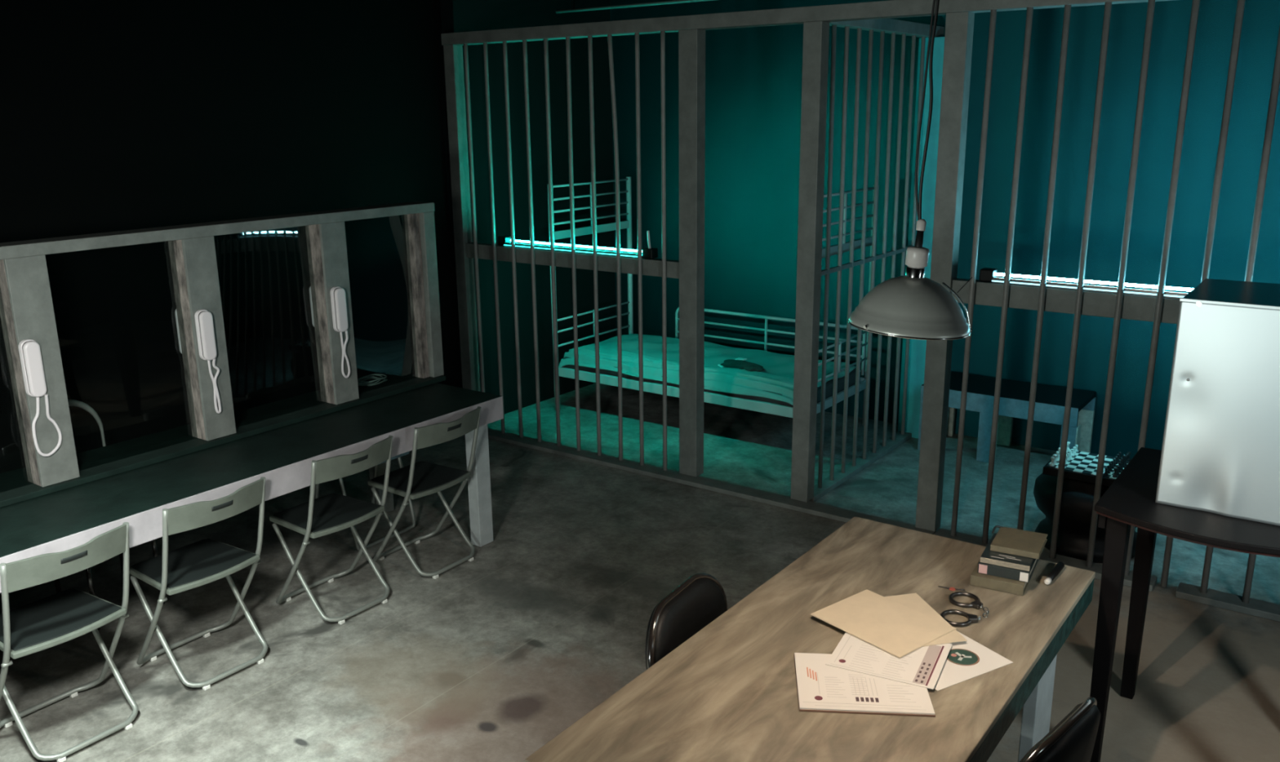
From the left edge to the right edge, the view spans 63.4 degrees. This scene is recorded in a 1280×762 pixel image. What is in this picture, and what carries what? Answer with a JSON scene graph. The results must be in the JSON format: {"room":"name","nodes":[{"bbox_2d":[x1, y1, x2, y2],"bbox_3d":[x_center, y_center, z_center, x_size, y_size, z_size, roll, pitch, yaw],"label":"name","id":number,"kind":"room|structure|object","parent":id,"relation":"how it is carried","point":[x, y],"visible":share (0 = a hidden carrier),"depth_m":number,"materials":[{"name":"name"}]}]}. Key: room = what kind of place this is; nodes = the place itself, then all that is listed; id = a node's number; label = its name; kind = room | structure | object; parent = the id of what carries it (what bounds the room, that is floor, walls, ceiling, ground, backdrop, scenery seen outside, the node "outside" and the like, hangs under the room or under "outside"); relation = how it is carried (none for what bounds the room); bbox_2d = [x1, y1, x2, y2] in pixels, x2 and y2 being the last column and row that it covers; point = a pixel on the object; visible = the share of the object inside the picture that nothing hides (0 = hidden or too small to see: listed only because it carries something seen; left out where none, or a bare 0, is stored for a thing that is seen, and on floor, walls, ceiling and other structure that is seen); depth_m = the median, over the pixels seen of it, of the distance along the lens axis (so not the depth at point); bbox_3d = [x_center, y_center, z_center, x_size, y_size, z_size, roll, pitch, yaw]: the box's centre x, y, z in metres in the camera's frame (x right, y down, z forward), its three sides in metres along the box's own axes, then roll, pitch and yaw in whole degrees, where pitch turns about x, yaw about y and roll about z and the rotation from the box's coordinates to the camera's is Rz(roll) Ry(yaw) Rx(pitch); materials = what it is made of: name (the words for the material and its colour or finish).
{"room":"prison interior","nodes":[
{"label":"prison interior","id":0,"kind":"room"},
{"bbox_2d":[0,0,616,474],"bbox_3d":[-2.963,-0.593,5.135,0.100,3.120,9.400,10,18,35],"label":"wall","id":1,"kind":"structure","parent":0,"point":[116,115],"depth_m":6.07,"materials":[{"name":"black paint"}]},
{"bbox_2d":[0,382,1279,761],"bbox_3d":[0.318,1.537,3.246,8.160,0.120,9.400,10,18,35],"label":"floor","id":2,"kind":"structure","parent":0,"point":[492,658],"depth_m":4.77,"materials":[{"name":"concrete"}]},
{"bbox_2d":[0,522,138,761],"bbox_3d":[-2.159,0.930,3.830,0.489,0.814,0.455,9,18,34],"label":"folding chair","id":3,"kind":"object","parent":2,"relation":"on","point":[66,615],"visible":1,"depth_m":3.75,"materials":[{"name":"grey metal"}]},
{"bbox_2d":[54,400,164,631],"bbox_3d":[-2.500,0.594,4.782,0.416,0.988,0.370,10,18,35],"label":"chair","id":4,"kind":"object","parent":2,"relation":"on","point":[82,405],"visible":0.23,"depth_m":4.85,"materials":[{"name":"grey paint"}]},
{"bbox_2d":[129,476,267,690],"bbox_3d":[-1.825,0.806,4.293,0.489,0.814,0.455,10,18,35],"label":"folding chair","id":5,"kind":"object","parent":2,"relation":"on","point":[204,562],"visible":0.99,"depth_m":4.22,"materials":[{"name":"grey metal"}]},
{"bbox_2d":[0,373,503,593],"bbox_3d":[-2.455,0.889,4.025,0.922,0.798,4.636,10,18,35],"label":"countertop","id":6,"kind":"structure","parent":2,"relation":"on","point":[61,521],"depth_m":4.52,"materials":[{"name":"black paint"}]},
{"bbox_2d":[0,201,445,507],"bbox_3d":[-2.510,-0.010,3.939,0.180,0.984,4.615,10,18,35],"label":"window","id":7,"kind":"structure","parent":6,"relation":"on","point":[26,304],"depth_m":4.62,"materials":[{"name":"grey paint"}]},
{"bbox_2d":[18,338,62,457],"bbox_3d":[-2.338,0.068,4.049,0.046,0.474,0.105,10,18,35],"label":"wall phone","id":8,"kind":"object","parent":7,"relation":"attached to","point":[29,351],"visible":1,"depth_m":4.00,"materials":[{"name":"white plastic"}]},
{"bbox_2d":[174,309,182,354],"bbox_3d":[-2.051,-0.106,4.714,0.046,0.479,0.073,10,18,35],"label":"wall phone","id":9,"kind":"object","parent":7,"relation":"attached to","point":[175,311],"visible":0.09,"depth_m":4.66,"materials":[{"name":"white plastic"}]},
{"bbox_2d":[194,309,221,413],"bbox_3d":[-1.914,-0.082,4.614,0.046,0.479,0.073,10,18,35],"label":"wall phone","id":10,"kind":"object","parent":7,"relation":"attached to","point":[203,318],"visible":1,"depth_m":4.57,"materials":[{"name":"white plastic"}]},
{"bbox_2d":[309,286,314,326],"bbox_3d":[-1.630,-0.262,5.274,0.046,0.469,0.068,10,18,35],"label":"wall phone","id":11,"kind":"object","parent":7,"relation":"attached to","point":[310,294],"visible":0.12,"depth_m":5.22,"materials":[{"name":"white plastic"}]},
{"bbox_2d":[329,286,350,378],"bbox_3d":[-1.490,-0.239,5.178,0.046,0.469,0.068,10,18,35],"label":"wall phone","id":12,"kind":"object","parent":7,"relation":"attached to","point":[338,298],"visible":1,"depth_m":5.14,"materials":[{"name":"white plastic"}]},
{"bbox_2d":[357,373,387,386],"bbox_3d":[-1.500,-0.004,5.758,0.156,0.033,0.212,10,18,35],"label":"coiled cord","id":13,"kind":"object","parent":6,"relation":"on","point":[362,383],"visible":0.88,"depth_m":5.75,"materials":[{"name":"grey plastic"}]},
{"bbox_2d":[269,435,392,624],"bbox_3d":[-1.429,0.663,4.821,0.489,0.814,0.455,10,18,35],"label":"folding chair","id":14,"kind":"object","parent":2,"relation":"on","point":[330,513],"visible":1,"depth_m":4.75,"materials":[{"name":"grey metal"}]},
{"bbox_2d":[314,451,415,551],"bbox_3d":[-1.524,0.621,5.686,0.373,0.462,0.440,10,18,35],"label":"chair","id":15,"kind":"object","parent":2,"relation":"on","point":[399,460],"visible":0.27,"depth_m":5.67,"materials":[{"name":"grey metal"}]},
{"bbox_2d":[368,406,480,579],"bbox_3d":[-1.091,0.542,5.271,0.489,0.814,0.455,9,18,34],"label":"folding chair","id":16,"kind":"object","parent":2,"relation":"on","point":[420,479],"visible":0.99,"depth_m":5.20,"materials":[{"name":"grey metal"}]},
{"bbox_2d":[644,573,727,669],"bbox_3d":[0.321,1.063,3.112,0.524,0.855,0.494,8,17,29],"label":"folding chair","id":17,"kind":"object","parent":2,"relation":"on","point":[700,599],"visible":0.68,"depth_m":3.10,"materials":[{"name":"black plastic"}]},
{"bbox_2d":[546,177,879,426],"bbox_3d":[0.495,-0.561,7.606,2.172,1.735,1.012,10,18,35],"label":"frame","id":18,"kind":"object","parent":2,"relation":"on","point":[672,391],"visible":0.38,"depth_m":7.67,"materials":[{"name":"grey metal"}]},
{"bbox_2d":[562,356,856,407],"bbox_3d":[0.495,-0.081,7.723,2.070,0.114,0.910,10,18,35],"label":"mattress","id":19,"kind":"object","parent":18,"relation":"on","point":[841,381],"visible":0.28,"depth_m":7.21,"materials":[{"name":"grey"}]},
{"bbox_2d":[558,333,856,405],"bbox_3d":[0.480,-0.133,7.689,2.060,0.171,0.956,10,18,35],"label":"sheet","id":20,"kind":"object","parent":19,"relation":"on","point":[777,375],"visible":0.66,"depth_m":7.52,"materials":[{"name":"teal fabric"}]},
{"bbox_2d":[717,358,763,371],"bbox_3d":[0.722,-0.110,7.294,0.350,0.066,0.188,10,18,35],"label":"folded clothing","id":21,"kind":"object","parent":20,"relation":"on","point":[738,363],"visible":0.97,"depth_m":7.26,"materials":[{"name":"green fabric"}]},
{"bbox_2d":[524,516,1095,761],"bbox_3d":[0.619,1.132,3.039,0.858,0.758,1.850,10,18,35],"label":"desk","id":22,"kind":"object","parent":2,"relation":"on","point":[728,693],"visible":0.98,"depth_m":2.84,"materials":[{"name":"brown wood"}]},
{"bbox_2d":[794,653,935,717],"bbox_3d":[0.590,0.807,2.765,0.340,0.009,0.282,1,15,5],"label":"paper document","id":23,"kind":"object","parent":22,"relation":"on","point":[821,687],"visible":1,"depth_m":2.71,"materials":[{"name":"beige paper"}]},
{"bbox_2d":[825,631,952,689],"bbox_3d":[0.699,0.764,2.898,0.292,0.002,0.262,7,16,26],"label":"printed form","id":24,"kind":"object","parent":23,"relation":"on","point":[922,667],"visible":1,"depth_m":2.86,"materials":[{"name":"beige paper"}]},
{"bbox_2d":[884,593,967,646],"bbox_3d":[0.782,0.713,3.083,0.245,0.002,0.310,-4,15,-12],"label":"manila envelope","id":25,"kind":"object","parent":22,"relation":"on","point":[912,601],"visible":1,"depth_m":3.14,"materials":[{"name":"beige paper"}]},
{"bbox_2d":[810,589,956,657],"bbox_3d":[0.720,0.713,3.074,0.262,0.003,0.333,-12,18,-37],"label":"manila folder","id":26,"kind":"object","parent":25,"relation":"on","point":[888,625],"visible":1,"depth_m":3.06,"materials":[{"name":"beige paper"}]},
{"bbox_2d":[937,586,964,591],"bbox_3d":[0.994,0.663,3.305,0.081,0.005,0.020,6,16,24],"label":"key","id":27,"kind":"object","parent":22,"relation":"on","point":[949,588],"visible":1,"depth_m":3.30,"materials":[{"name":"red metal"}]},
{"bbox_2d":[940,591,989,626],"bbox_3d":[0.995,0.696,3.156,0.131,0.016,0.228,7,16,26],"label":"handcuffs","id":28,"kind":"object","parent":22,"relation":"on","point":[977,605],"visible":1,"depth_m":3.14,"materials":[{"name":"grey metal"}]},
{"bbox_2d":[933,631,1013,691],"bbox_3d":[0.833,0.764,2.930,0.285,0.002,0.310,-9,17,-28],"label":"certificate","id":29,"kind":"object","parent":22,"relation":"on","point":[968,660],"visible":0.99,"depth_m":2.87,"materials":[{"name":"beige paper"}]},
{"bbox_2d":[969,559,1028,595],"bbox_3d":[1.195,0.621,3.398,0.163,0.036,0.258,7,17,28],"label":"book","id":30,"kind":"object","parent":22,"relation":"on","point":[977,580],"visible":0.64,"depth_m":3.29,"materials":[{"name":"beige paper"}]},
{"bbox_2d":[977,557,1039,582],"bbox_3d":[1.211,0.585,3.392,0.158,0.034,0.229,7,17,28],"label":"book","id":31,"kind":"object","parent":30,"relation":"on","point":[983,568],"visible":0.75,"depth_m":3.30,"materials":[{"name":"black paper"}]},
{"bbox_2d":[978,564,987,574],"bbox_3d":[1.101,0.604,3.325,0.026,0.029,0.001,7,17,28],"label":"print","id":32,"kind":"object","parent":31,"relation":"attached to","point":[983,568],"depth_m":3.32,"materials":[{"name":"pink paper"}]},
{"bbox_2d":[979,533,1035,571],"bbox_3d":[1.214,0.558,3.390,0.152,0.018,0.223,7,17,28],"label":"book","id":33,"kind":"object","parent":31,"relation":"on","point":[1006,560],"visible":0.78,"depth_m":3.31,"materials":[{"name":"black paper"}]},
{"bbox_2d":[990,525,1047,559],"bbox_3d":[1.240,0.528,3.417,0.171,0.026,0.178,7,17,28],"label":"book","id":34,"kind":"object","parent":33,"relation":"on","point":[1012,541],"visible":1,"depth_m":3.39,"materials":[{"name":"beige paper"}]},
{"bbox_2d":[1019,572,1028,582],"bbox_3d":[1.211,0.618,3.266,0.025,0.029,0.001,7,17,28],"label":"print","id":35,"kind":"object","parent":31,"relation":"on","point":[1024,576],"depth_m":3.27,"materials":[{"name":"beige paper"}]},
{"bbox_2d":[1044,561,1064,585],"bbox_3d":[1.354,0.628,3.384,0.024,0.024,0.171,10,18,35],"label":"flashlight","id":36,"kind":"object","parent":22,"relation":"on","point":[1060,566],"visible":1,"depth_m":3.37,"materials":[{"name":"black plastic"}]},
{"bbox_2d":[440,0,1279,622],"bbox_3d":[1.116,-0.577,5.595,5.975,2.763,0.200,10,18,35],"label":"bars","id":37,"kind":"object","parent":2,"relation":"on","point":[689,269],"visible":0.91,"depth_m":5.61,"materials":[{"name":"grey paint"}]},
{"bbox_2d":[497,235,511,247],"bbox_3d":[-0.896,-0.959,7.062,0.117,0.071,0.082,10,18,35],"label":"tube light","id":38,"kind":"object","parent":37,"relation":"on","point":[505,241],"depth_m":7.06,"materials":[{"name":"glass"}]},
{"bbox_2d":[515,240,530,248],"bbox_3d":[-0.761,-0.926,6.970,0.133,0.050,0.082,10,18,35],"label":"tube light","id":39,"kind":"object","parent":37,"relation":"on","point":[521,246],"depth_m":6.97,"materials":[{"name":"white glass"}]},
{"bbox_2d":[533,241,550,250],"bbox_3d":[-0.622,-0.901,6.872,0.136,0.050,0.082,10,18,35],"label":"tube light","id":40,"kind":"object","parent":37,"relation":"on","point":[539,247],"depth_m":6.87,"materials":[{"name":"white glass"}]},
{"bbox_2d":[554,243,571,252],"bbox_3d":[-0.478,-0.877,6.771,0.140,0.050,0.082,10,18,35],"label":"tube light","id":41,"kind":"object","parent":37,"relation":"on","point":[557,249],"depth_m":6.77,"materials":[{"name":"white glass"}]},
{"bbox_2d":[575,244,592,253],"bbox_3d":[-0.335,-0.852,6.670,0.136,0.050,0.082,10,18,35],"label":"tube light","id":42,"kind":"object","parent":37,"relation":"on","point":[577,251],"depth_m":6.67,"materials":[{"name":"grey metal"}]},
{"bbox_2d":[596,246,616,256],"bbox_3d":[-0.187,-0.827,6.566,0.150,0.050,0.082,10,18,35],"label":"tube light","id":43,"kind":"object","parent":37,"relation":"on","point":[599,252],"depth_m":6.57,"materials":[{"name":"white glass"}]},
{"bbox_2d":[620,248,637,257],"bbox_3d":[-0.045,-0.802,6.465,0.127,0.050,0.082,10,18,35],"label":"tube light","id":44,"kind":"object","parent":37,"relation":"on","point":[622,255],"depth_m":6.46,"materials":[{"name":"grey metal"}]},
{"bbox_2d":[978,267,1004,284],"bbox_3d":[1.705,-0.481,5.001,0.231,0.061,0.440,10,18,35],"label":"tube light","id":45,"kind":"object","parent":37,"relation":"on","point":[988,274],"depth_m":5.17,"materials":[{"name":"grey metal"}]},
{"bbox_2d":[1009,274,1040,286],"bbox_3d":[1.799,-0.443,4.850,0.208,0.061,0.299,10,18,35],"label":"tube light","id":46,"kind":"object","parent":37,"relation":"on","point":[1014,282],"depth_m":5.08,"materials":[{"name":"white glass"}]},
{"bbox_2d":[1045,276,1077,289],"bbox_3d":[1.931,-0.420,4.757,0.200,0.061,0.300,10,18,35],"label":"tube light","id":47,"kind":"object","parent":37,"relation":"on","point":[1053,285],"depth_m":4.98,"materials":[{"name":"grey metal"}]},
{"bbox_2d":[1083,280,1117,293],"bbox_3d":[2.066,-0.397,4.662,0.196,0.061,0.300,10,18,35],"label":"tube light","id":48,"kind":"object","parent":37,"relation":"on","point":[1086,287],"depth_m":4.88,"materials":[{"name":"white glass"}]},
{"bbox_2d":[1123,283,1157,296],"bbox_3d":[2.202,-0.373,4.567,0.178,0.061,0.300,10,18,35],"label":"tube light","id":49,"kind":"object","parent":37,"relation":"on","point":[1130,291],"depth_m":4.78,"materials":[{"name":"grey metal"}]},
{"bbox_2d":[809,18,944,502],"bbox_3d":[1.485,-0.790,6.413,0.190,2.753,1.697,10,18,35],"label":"door","id":50,"kind":"structure","parent":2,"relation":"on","point":[913,351],"depth_m":6.47,"materials":[{"name":"grey paint"}]},
{"bbox_2d":[917,372,1096,462],"bbox_3d":[2.421,0.269,6.862,1.008,0.458,0.463,10,18,35],"label":"table","id":51,"kind":"object","parent":2,"relation":"on","point":[1050,401],"visible":0.58,"depth_m":6.72,"materials":[{"name":"grey metal"}]},
{"bbox_2d":[1019,697,1100,761],"bbox_3d":[0.845,1.167,2.692,0.494,0.855,0.524,-15,20,-43],"label":"folding chair","id":52,"kind":"object","parent":2,"relation":"on","point":[1073,740],"visible":0.94,"depth_m":2.41,"materials":[{"name":"black plastic"}]},
{"bbox_2d":[1033,473,1137,563],"bbox_3d":[2.369,0.660,5.435,0.580,0.424,0.580,10,18,35],"label":"round stool","id":53,"kind":"object","parent":2,"relation":"on","point":[1077,496],"visible":0.34,"depth_m":5.27,"materials":[{"name":"black plastic"}]},
{"bbox_2d":[1042,449,1131,486],"bbox_3d":[2.319,0.443,5.338,0.370,0.043,0.370,10,18,35],"label":"board","id":54,"kind":"object","parent":53,"relation":"on","point":[1082,467],"visible":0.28,"depth_m":5.27,"materials":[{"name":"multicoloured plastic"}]},
{"bbox_2d":[1049,457,1054,466],"bbox_3d":[2.108,0.411,5.295,0.025,0.046,0.025,10,18,35],"label":"chess rook","id":55,"kind":"object","parent":54,"relation":"on","point":[1052,459],"visible":1,"depth_m":5.29,"materials":[{"name":"beige plastic"}]},
{"bbox_2d":[1053,453,1057,464],"bbox_3d":[2.133,0.400,5.328,0.025,0.050,0.025,10,18,35],"label":"knight","id":56,"kind":"object","parent":54,"relation":"on","point":[1055,455],"visible":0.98,"depth_m":5.32,"materials":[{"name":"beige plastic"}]},
{"bbox_2d":[1055,451,1058,462],"bbox_3d":[2.159,0.388,5.361,0.025,0.056,0.025,10,18,35],"label":"bishop","id":57,"kind":"object","parent":54,"relation":"on","point":[1056,452],"visible":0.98,"depth_m":5.36,"materials":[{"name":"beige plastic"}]},
{"bbox_2d":[1057,447,1060,459],"bbox_3d":[2.184,0.375,5.393,0.025,0.064,0.025,10,18,35],"label":"chess queen","id":58,"kind":"object","parent":54,"relation":"on","point":[1059,449],"visible":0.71,"depth_m":5.39,"materials":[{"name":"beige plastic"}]},
{"bbox_2d":[1066,441,1070,451],"bbox_3d":[2.285,0.348,5.530,0.025,0.046,0.025,10,18,35],"label":"chess rook","id":59,"kind":"object","parent":54,"relation":"on","point":[1068,442],"visible":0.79,"depth_m":5.52,"materials":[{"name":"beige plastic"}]},
{"bbox_2d":[1071,448,1074,457],"bbox_3d":[2.269,0.375,5.439,0.025,0.040,0.025,10,18,35],"label":"pawn","id":60,"kind":"object","parent":54,"relation":"on","point":[1072,450],"visible":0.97,"depth_m":5.43,"materials":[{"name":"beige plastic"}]},
{"bbox_2d":[1102,467,1108,476],"bbox_3d":[2.317,0.450,5.148,0.025,0.040,0.025,10,18,35],"label":"pawn","id":61,"kind":"object","parent":54,"relation":"on","point":[1105,473],"visible":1,"depth_m":5.14,"materials":[{"name":"black plastic"}]},
{"bbox_2d":[1106,465,1110,474],"bbox_3d":[2.342,0.441,5.182,0.025,0.040,0.025,10,18,35],"label":"pawn","id":62,"kind":"object","parent":54,"relation":"on","point":[1108,466],"visible":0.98,"depth_m":5.18,"materials":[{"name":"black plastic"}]},
{"bbox_2d":[1111,461,1114,469],"bbox_3d":[2.393,0.423,5.249,0.025,0.040,0.025,10,18,35],"label":"pawn","id":63,"kind":"object","parent":54,"relation":"on","point":[1112,462],"visible":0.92,"depth_m":5.24,"materials":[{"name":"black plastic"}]},
{"bbox_2d":[1112,467,1118,478],"bbox_3d":[2.352,0.453,5.123,0.025,0.046,0.025,10,18,35],"label":"chess rook","id":64,"kind":"object","parent":54,"relation":"on","point":[1115,469],"visible":0.98,"depth_m":5.12,"materials":[{"name":"black plastic"}]},
{"bbox_2d":[1114,456,1118,464],"bbox_3d":[2.443,0.405,5.316,0.025,0.040,0.025,10,18,35],"label":"pawn","id":65,"kind":"object","parent":54,"relation":"on","point":[1115,457],"visible":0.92,"depth_m":5.31,"materials":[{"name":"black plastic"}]},
{"bbox_2d":[1115,465,1119,475],"bbox_3d":[2.377,0.442,5.156,0.025,0.050,0.025,10,18,35],"label":"knight","id":66,"kind":"object","parent":54,"relation":"on","point":[1117,466],"visible":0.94,"depth_m":5.15,"materials":[{"name":"black plastic"}]},
{"bbox_2d":[1118,462,1121,473],"bbox_3d":[2.402,0.430,5.189,0.025,0.056,0.025,10,18,35],"label":"bishop","id":67,"kind":"object","parent":54,"relation":"on","point":[1119,463],"visible":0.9,"depth_m":5.18,"materials":[{"name":"black plastic"}]},
{"bbox_2d":[1120,457,1123,471],"bbox_3d":[2.427,0.417,5.221,0.025,0.064,0.025,10,18,35],"label":"chess queen","id":68,"kind":"object","parent":54,"relation":"on","point":[1122,459],"visible":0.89,"depth_m":5.22,"materials":[{"name":"black plastic"}]},
{"bbox_2d":[1122,454,1125,468],"bbox_3d":[2.453,0.405,5.254,0.025,0.070,0.025,10,18,35],"label":"king","id":69,"kind":"object","parent":54,"relation":"on","point":[1123,455],"visible":0.9,"depth_m":5.25,"materials":[{"name":"black plastic"}]},
{"bbox_2d":[1124,453,1129,463],"bbox_3d":[2.503,0.397,5.324,0.025,0.050,0.025,10,18,35],"label":"knight","id":70,"kind":"object","parent":54,"relation":"on","point":[1126,455],"visible":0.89,"depth_m":5.32,"materials":[{"name":"black plastic"}]},
{"bbox_2d":[1127,451,1131,461],"bbox_3d":[2.529,0.390,5.358,0.025,0.046,0.025,10,18,35],"label":"chess rook","id":71,"kind":"object","parent":54,"relation":"on","point":[1128,452],"visible":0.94,"depth_m":5.35,"materials":[{"name":"black plastic"}]},
{"bbox_2d":[1089,447,1279,761],"bbox_3d":[1.945,0.866,3.525,0.700,0.999,0.810,10,18,35],"label":"table","id":72,"kind":"object","parent":2,"relation":"on","point":[1130,500],"visible":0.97,"depth_m":3.42,"materials":[{"name":"black paint"}]},
{"bbox_2d":[1155,278,1279,526],"bbox_3d":[2.024,0.055,3.318,0.523,0.671,0.500,10,18,35],"label":"mini fridge","id":73,"kind":"object","parent":72,"relation":"on","point":[1220,455],"visible":1,"depth_m":3.19,"materials":[{"name":"grey metal"}]},
{"bbox_2d":[609,0,1279,459],"bbox_3d":[3.029,-1.011,6.472,7.960,3.120,0.100,10,18,35],"label":"wall","id":74,"kind":"structure","parent":0,"point":[753,75],"depth_m":6.80,"materials":[{"name":"teal paint"}]},
{"bbox_2d":[641,231,657,258],"bbox_3d":[0.083,-0.839,6.359,0.117,0.169,0.082,10,18,35],"label":"tube light","id":75,"kind":"object","parent":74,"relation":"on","point":[648,252],"depth_m":6.38,"materials":[{"name":"grey metal"}]},
{"bbox_2d":[1164,286,1193,298],"bbox_3d":[2.310,-0.355,4.491,0.113,0.061,0.299,10,18,35],"label":"tube light","id":76,"kind":"object","parent":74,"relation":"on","point":[1168,295],"depth_m":4.70,"materials":[{"name":"white glass"}]},
{"bbox_3d":[0.281,-1.588,2.431,8.160,0.100,9.400,10,18,35],"label":"ceiling","id":77,"kind":"structure","parent":0,"visible":0},
{"bbox_2d":[555,0,716,13],"bbox_3d":[0.207,-2.529,6.646,1.950,0.206,0.021,10,18,35],"label":"ceiling pipe","id":78,"kind":"object","parent":77,"relation":"hanging from","point":[673,2],"visible":1,"depth_m":6.88,"materials":[{"name":"grey metal"}]},
{"bbox_2d":[847,0,972,340],"bbox_3d":[0.630,-0.786,2.289,0.285,1.388,0.285,10,18,35],"label":"hanging lamp","id":79,"kind":"object","parent":77,"relation":"hanging from","point":[913,305],"visible":1,"depth_m":2.36,"materials":[{"name":"metal"}]},
{"bbox_2d":[905,246,928,267],"bbox_3d":[0.648,-0.290,2.418,0.053,0.048,0.053,10,18,35],"label":"socket","id":80,"kind":"object","parent":79,"relation":"attached to","point":[916,256],"depth_m":2.40,"materials":[{"name":"white plastic"}]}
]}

